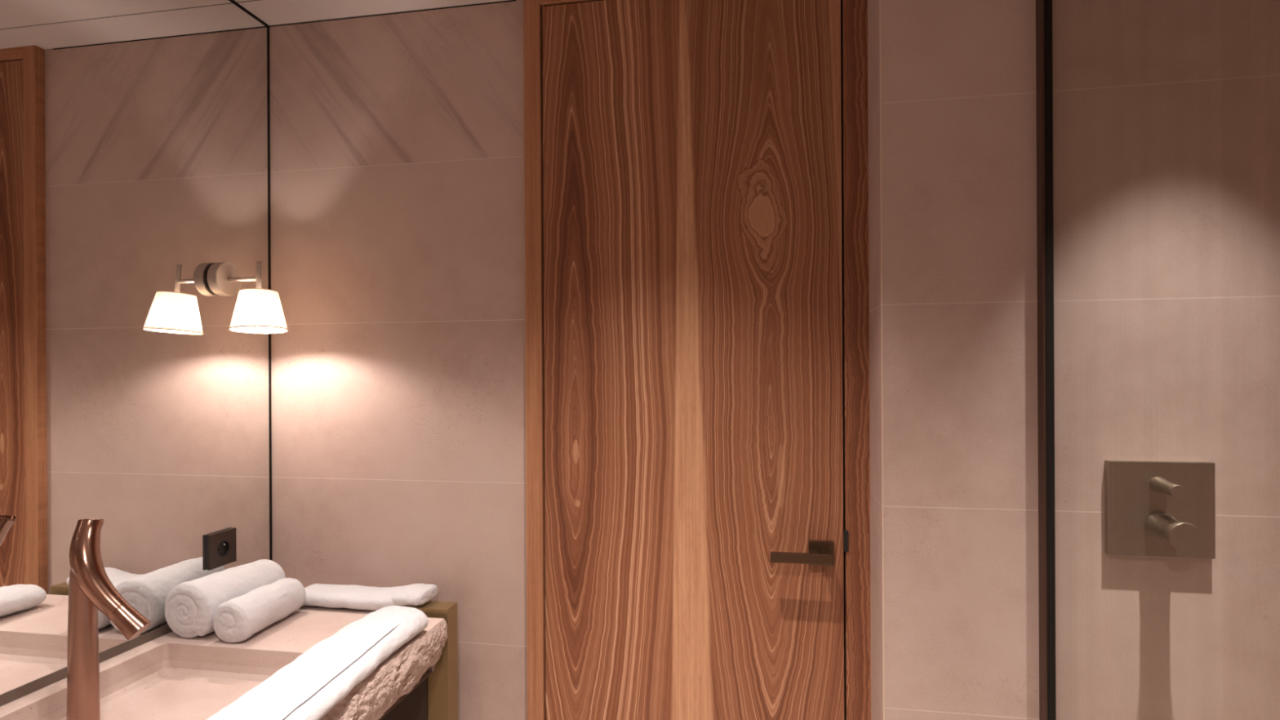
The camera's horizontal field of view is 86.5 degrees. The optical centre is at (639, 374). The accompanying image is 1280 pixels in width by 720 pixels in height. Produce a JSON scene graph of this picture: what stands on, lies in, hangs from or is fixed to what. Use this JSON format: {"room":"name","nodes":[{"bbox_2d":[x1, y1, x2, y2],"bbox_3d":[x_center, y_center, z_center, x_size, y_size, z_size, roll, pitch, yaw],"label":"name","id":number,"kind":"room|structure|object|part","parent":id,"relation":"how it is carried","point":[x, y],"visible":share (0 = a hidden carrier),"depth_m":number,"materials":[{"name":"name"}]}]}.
{"room":"bathroom","nodes":[
{"label":"bathroom","id":0,"kind":"room"},
{"bbox_2d":[0,631,170,706],"bbox_3d":[-1.434,0.216,0.455,0.116,2.502,3.200,0,0,10],"label":"wall","id":1,"kind":"structure","parent":0,"point":[170,632],"depth_m":1.43,"materials":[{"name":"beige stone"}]},
{"bbox_2d":[0,624,172,706],"bbox_3d":[-1.329,0.621,0.686,0.008,0.021,2.690,0,0,10],"label":"channel","id":2,"kind":"object","parent":1,"relation":"attached to","point":[9,696],"visible":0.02,"depth_m":1.41,"materials":[{"name":"grey metal"}]},
{"bbox_2d":[0,0,269,694],"bbox_3d":[-1.334,-0.208,0.686,0.006,1.636,2.690,0,0,10],"label":"wall mirror","id":3,"kind":"object","parent":1,"relation":"attached to","point":[134,133],"visible":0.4,"depth_m":1.55,"materials":[{"name":"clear mirror"}]},
{"bbox_2d":[206,527,236,570],"bbox_3d":[-1.119,0.465,1.824,0.016,0.092,0.092,0,0,10],"label":"power socket","id":4,"kind":"object","parent":3,"relation":"attached to","point":[221,546],"visible":1,"depth_m":1.82,"materials":[{"name":"black plastic"}]},
{"bbox_3d":[-1.124,0.465,1.825,0.004,0.090,0.091,0,0,10],"label":"plate","id":5,"kind":"part","parent":4,"relation":"part of","materials":[{"name":"black plastic"}]},
{"bbox_2d":[206,261,288,333],"bbox_3d":[-1.034,-0.207,1.798,0.198,0.188,0.137,0,0,10],"label":"wall lamp","id":6,"kind":"object","parent":3,"relation":"attached to","point":[259,310],"visible":1,"depth_m":1.78,"materials":[{"name":"white plastic"}]},
{"bbox_3d":[-1.111,-0.256,1.820,0.028,0.090,0.090,0,0,10],"label":"wall plate","id":7,"kind":"part","parent":6,"relation":"part of","materials":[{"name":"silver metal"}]},
{"bbox_3d":[-1.055,-0.255,1.810,0.094,0.011,0.011,0,0,10],"label":"arm","id":8,"kind":"part","parent":6,"relation":"part of","materials":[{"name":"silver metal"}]},
{"bbox_3d":[-1.006,-0.170,1.796,0.133,0.099,0.133,-3,-4,10],"label":"lamp shade","id":9,"kind":"part","parent":6,"relation":"part of","materials":[{"name":"fabric"}]},
{"bbox_3d":[-1.009,-0.261,1.802,0.013,0.080,0.013,-3,-4,10],"label":"rod","id":10,"kind":"part","parent":6,"relation":"part of","materials":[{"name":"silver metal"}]},
{"bbox_2d":[228,0,266,26],"bbox_3d":[-1.372,-1.030,0.489,0.008,0.009,3.090,0,0,10],"label":"trim","id":11,"kind":"structure","parent":1,"relation":"attached to","point":[233,2],"depth_m":1.94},
{"bbox_2d":[266,24,272,560],"bbox_3d":[-1.100,-0.202,2.016,0.007,1.668,0.010,0,0,10],"label":"trim","id":12,"kind":"structure","parent":1,"relation":"attached to","point":[268,25],"depth_m":2.01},
{"bbox_2d":[234,0,508,25],"bbox_3d":[0.165,-1.068,0.249,3.350,0.050,3.350,0,0,10],"label":"ceiling","id":13,"kind":"structure","parent":0,"point":[273,12],"depth_m":1.92,"materials":[{"name":"white paint"}]},
{"bbox_2d":[269,0,527,719],"bbox_3d":[-0.747,0.213,2.035,0.922,2.502,0.150,0,0,10],"label":"wall","id":14,"kind":"structure","parent":0,"point":[397,188],"depth_m":1.94,"materials":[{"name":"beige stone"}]},
{"bbox_2d":[269,0,515,26],"bbox_3d":[-0.724,-1.036,1.959,0.774,0.004,0.011,0,0,10],"label":"trim","id":15,"kind":"structure","parent":14,"relation":"attached to","point":[508,0],"depth_m":1.95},
{"bbox_2d":[523,0,546,719],"bbox_3d":[-0.272,0.210,1.937,0.046,2.502,0.180,0,0,10],"label":"trim","id":16,"kind":"structure","parent":14,"relation":"attached to","point":[532,9],"depth_m":1.85,"materials":[{"name":"brown wood"}]},
{"bbox_2d":[540,0,602,6],"bbox_3d":[0.134,-1.025,1.864,0.791,0.035,0.180,0,0,10],"label":"trim","id":17,"kind":"structure","parent":14,"relation":"attached to","point":[543,2],"depth_m":1.84,"materials":[{"name":"brown wood"}]},
{"bbox_2d":[840,0,845,719],"bbox_3d":[0.136,0.208,1.877,0.815,2.502,0.155,0,0,10],"label":"trim","id":18,"kind":"structure","parent":14,"relation":"attached to","point":[841,0],"depth_m":1.73,"materials":[{"name":"brown wood"}]},
{"bbox_2d":[867,0,1279,719],"bbox_3d":[1.328,0.202,1.569,1.530,2.502,0.350,0,0,10],"label":"wall","id":19,"kind":"structure","parent":0,"point":[1166,113],"depth_m":1.46,"materials":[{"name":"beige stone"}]},
{"bbox_2d":[542,0,848,719],"bbox_3d":[0.129,0.224,1.768,0.793,2.454,0.112,0,0,10],"label":"door","id":20,"kind":"structure","parent":19,"relation":"in","point":[695,537],"depth_m":1.78,"materials":[{"name":"brown wood"}]},
{"bbox_3d":[0.397,0.450,1.671,0.150,0.025,0.011,0,0,10],"label":"lever","id":21,"kind":"part","parent":20,"relation":"part of","materials":[{"name":"brown metal"}]},
{"bbox_3d":[0.517,0.416,1.707,0.010,0.053,0.010,0,0,10],"label":"strike plate","id":22,"kind":"part","parent":20,"relation":"part of","materials":[{"name":"grey metal"}]},
{"bbox_2d":[841,0,871,719],"bbox_3d":[0.559,0.206,1.790,0.058,2.502,0.180,0,0,10],"label":"trim","id":23,"kind":"structure","parent":19,"relation":"attached to","point":[854,12],"depth_m":1.70,"materials":[{"name":"brown wood"}]},
{"bbox_2d":[866,0,871,719],"bbox_3d":[0.573,0.206,1.698,0.001,2.502,0.007,0,0,10],"label":"trim","id":24,"kind":"structure","parent":19,"relation":"attached to","point":[867,0],"depth_m":1.70,"materials":[{"name":"brown wood"}]},
{"bbox_2d":[879,0,884,719],"bbox_3d":[0.545,0.206,1.530,0.003,2.502,0.003,0,0,10],"label":"trim","id":25,"kind":"structure","parent":19,"relation":"attached to","point":[880,48],"depth_m":1.53,"materials":[{"name":"tile"}]},
{"bbox_2d":[1104,460,1215,559],"bbox_3d":[1.080,0.280,1.388,0.198,0.198,0.093,0,0,10],"label":"shower mixer","id":26,"kind":"object","parent":19,"relation":"attached to","point":[1153,508],"visible":1,"depth_m":1.41,"materials":[{"name":"brown metal"}]},
{"bbox_3d":[1.073,0.228,1.385,0.033,0.034,0.069,0,0,10],"label":"diverter knob","id":27,"kind":"part","parent":26,"relation":"part of","materials":[{"name":"brown metal"}]},
{"bbox_3d":[1.079,0.316,1.381,0.063,0.064,0.079,0,0,10],"label":"temperature knob","id":28,"kind":"part","parent":26,"relation":"part of","materials":[{"name":"brown metal"}]},
{"bbox_3d":[0.178,1.484,0.249,3.350,0.050,3.350,0,0,10],"label":"floor","id":29,"kind":"structure","parent":0,"visible":0},
{"bbox_2d":[381,600,457,719],"bbox_3d":[-0.965,1.040,0.928,0.619,0.850,1.952,0,0,10],"label":"vanity cabinet","id":30,"kind":"object","parent":29,"relation":"on","point":[436,698],"visible":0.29,"depth_m":1.79,"materials":[{"name":"brown wood"}]},
{"bbox_2d":[0,604,447,719],"bbox_3d":[-0.959,0.700,0.930,0.635,0.140,2.100,0,0,10],"label":"stone basin","id":31,"kind":"object","parent":30,"relation":"on","point":[171,676],"visible":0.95,"depth_m":1.55,"materials":[{"name":"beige stone"}]},
{"bbox_2d":[66,519,151,719],"bbox_3d":[-1.042,0.491,1.335,0.161,0.414,0.077,0,0,10],"label":"faucet","id":32,"kind":"object","parent":31,"relation":"on","point":[91,589],"visible":1,"depth_m":1.31,"materials":[{"name":"orange metal"}]},
{"bbox_3d":[-1.097,0.314,1.354,0.045,0.058,0.060,0,0,-9],"label":"handle","id":33,"kind":"part","parent":32,"relation":"part of","materials":[{"name":"orange metal"}]},
{"bbox_3d":[-1.060,0.395,1.331,0.117,0.161,0.058,0,0,10],"label":"spout","id":34,"kind":"part","parent":32,"relation":"part of","materials":[{"name":"orange metal"}]},
{"bbox_2d":[164,559,285,638],"bbox_3d":[-1.053,0.564,1.747,0.139,0.132,0.270,0,0,14],"label":"rolled towel","id":35,"kind":"object","parent":31,"relation":"on","point":[191,606],"visible":0.66,"depth_m":1.63,"materials":[{"name":"white fabric"}]},
{"bbox_2d":[213,577,306,642],"bbox_3d":[-0.943,0.581,1.701,0.103,0.097,0.235,0,0,10],"label":"rolled towel","id":36,"kind":"object","parent":31,"relation":"on","point":[236,620],"visible":1,"depth_m":1.63,"materials":[{"name":"white fabric"}]},
{"bbox_2d":[206,605,428,719],"bbox_3d":[-0.639,0.593,1.266,0.156,0.071,0.846,0,0,7],"label":"folded towel","id":37,"kind":"object","parent":31,"relation":"on","point":[308,687],"visible":1,"depth_m":1.32,"materials":[{"name":"white fabric"}]},
{"bbox_2d":[302,583,437,610],"bbox_3d":[-0.744,0.599,1.854,0.371,0.058,0.126,0,0,10],"label":"folded towel","id":38,"kind":"object","parent":31,"relation":"on","point":[334,596],"visible":0.84,"depth_m":1.81,"materials":[{"name":"white fabric"}]},
{"bbox_3d":[-0.832,0.894,1.850,0.562,0.240,0.045,0,0,10],"label":"cross panel","id":39,"kind":"part","parent":30,"relation":"part of","materials":[{"name":"brown wood"}]},
{"bbox_3d":[-0.542,1.038,1.815,0.094,0.850,0.058,0,0,10],"label":"leg","id":40,"kind":"part","parent":30,"relation":"part of","materials":[{"name":"gold metal"}]},
{"bbox_2d":[1035,0,1056,719],"bbox_3d":[0.781,0.205,0.954,0.021,2.501,1.050,0,0,10],"label":"screen","id":41,"kind":"object","parent":29,"relation":"on","point":[1044,65],"visible":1,"depth_m":1.44,"materials":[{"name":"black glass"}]}
]}

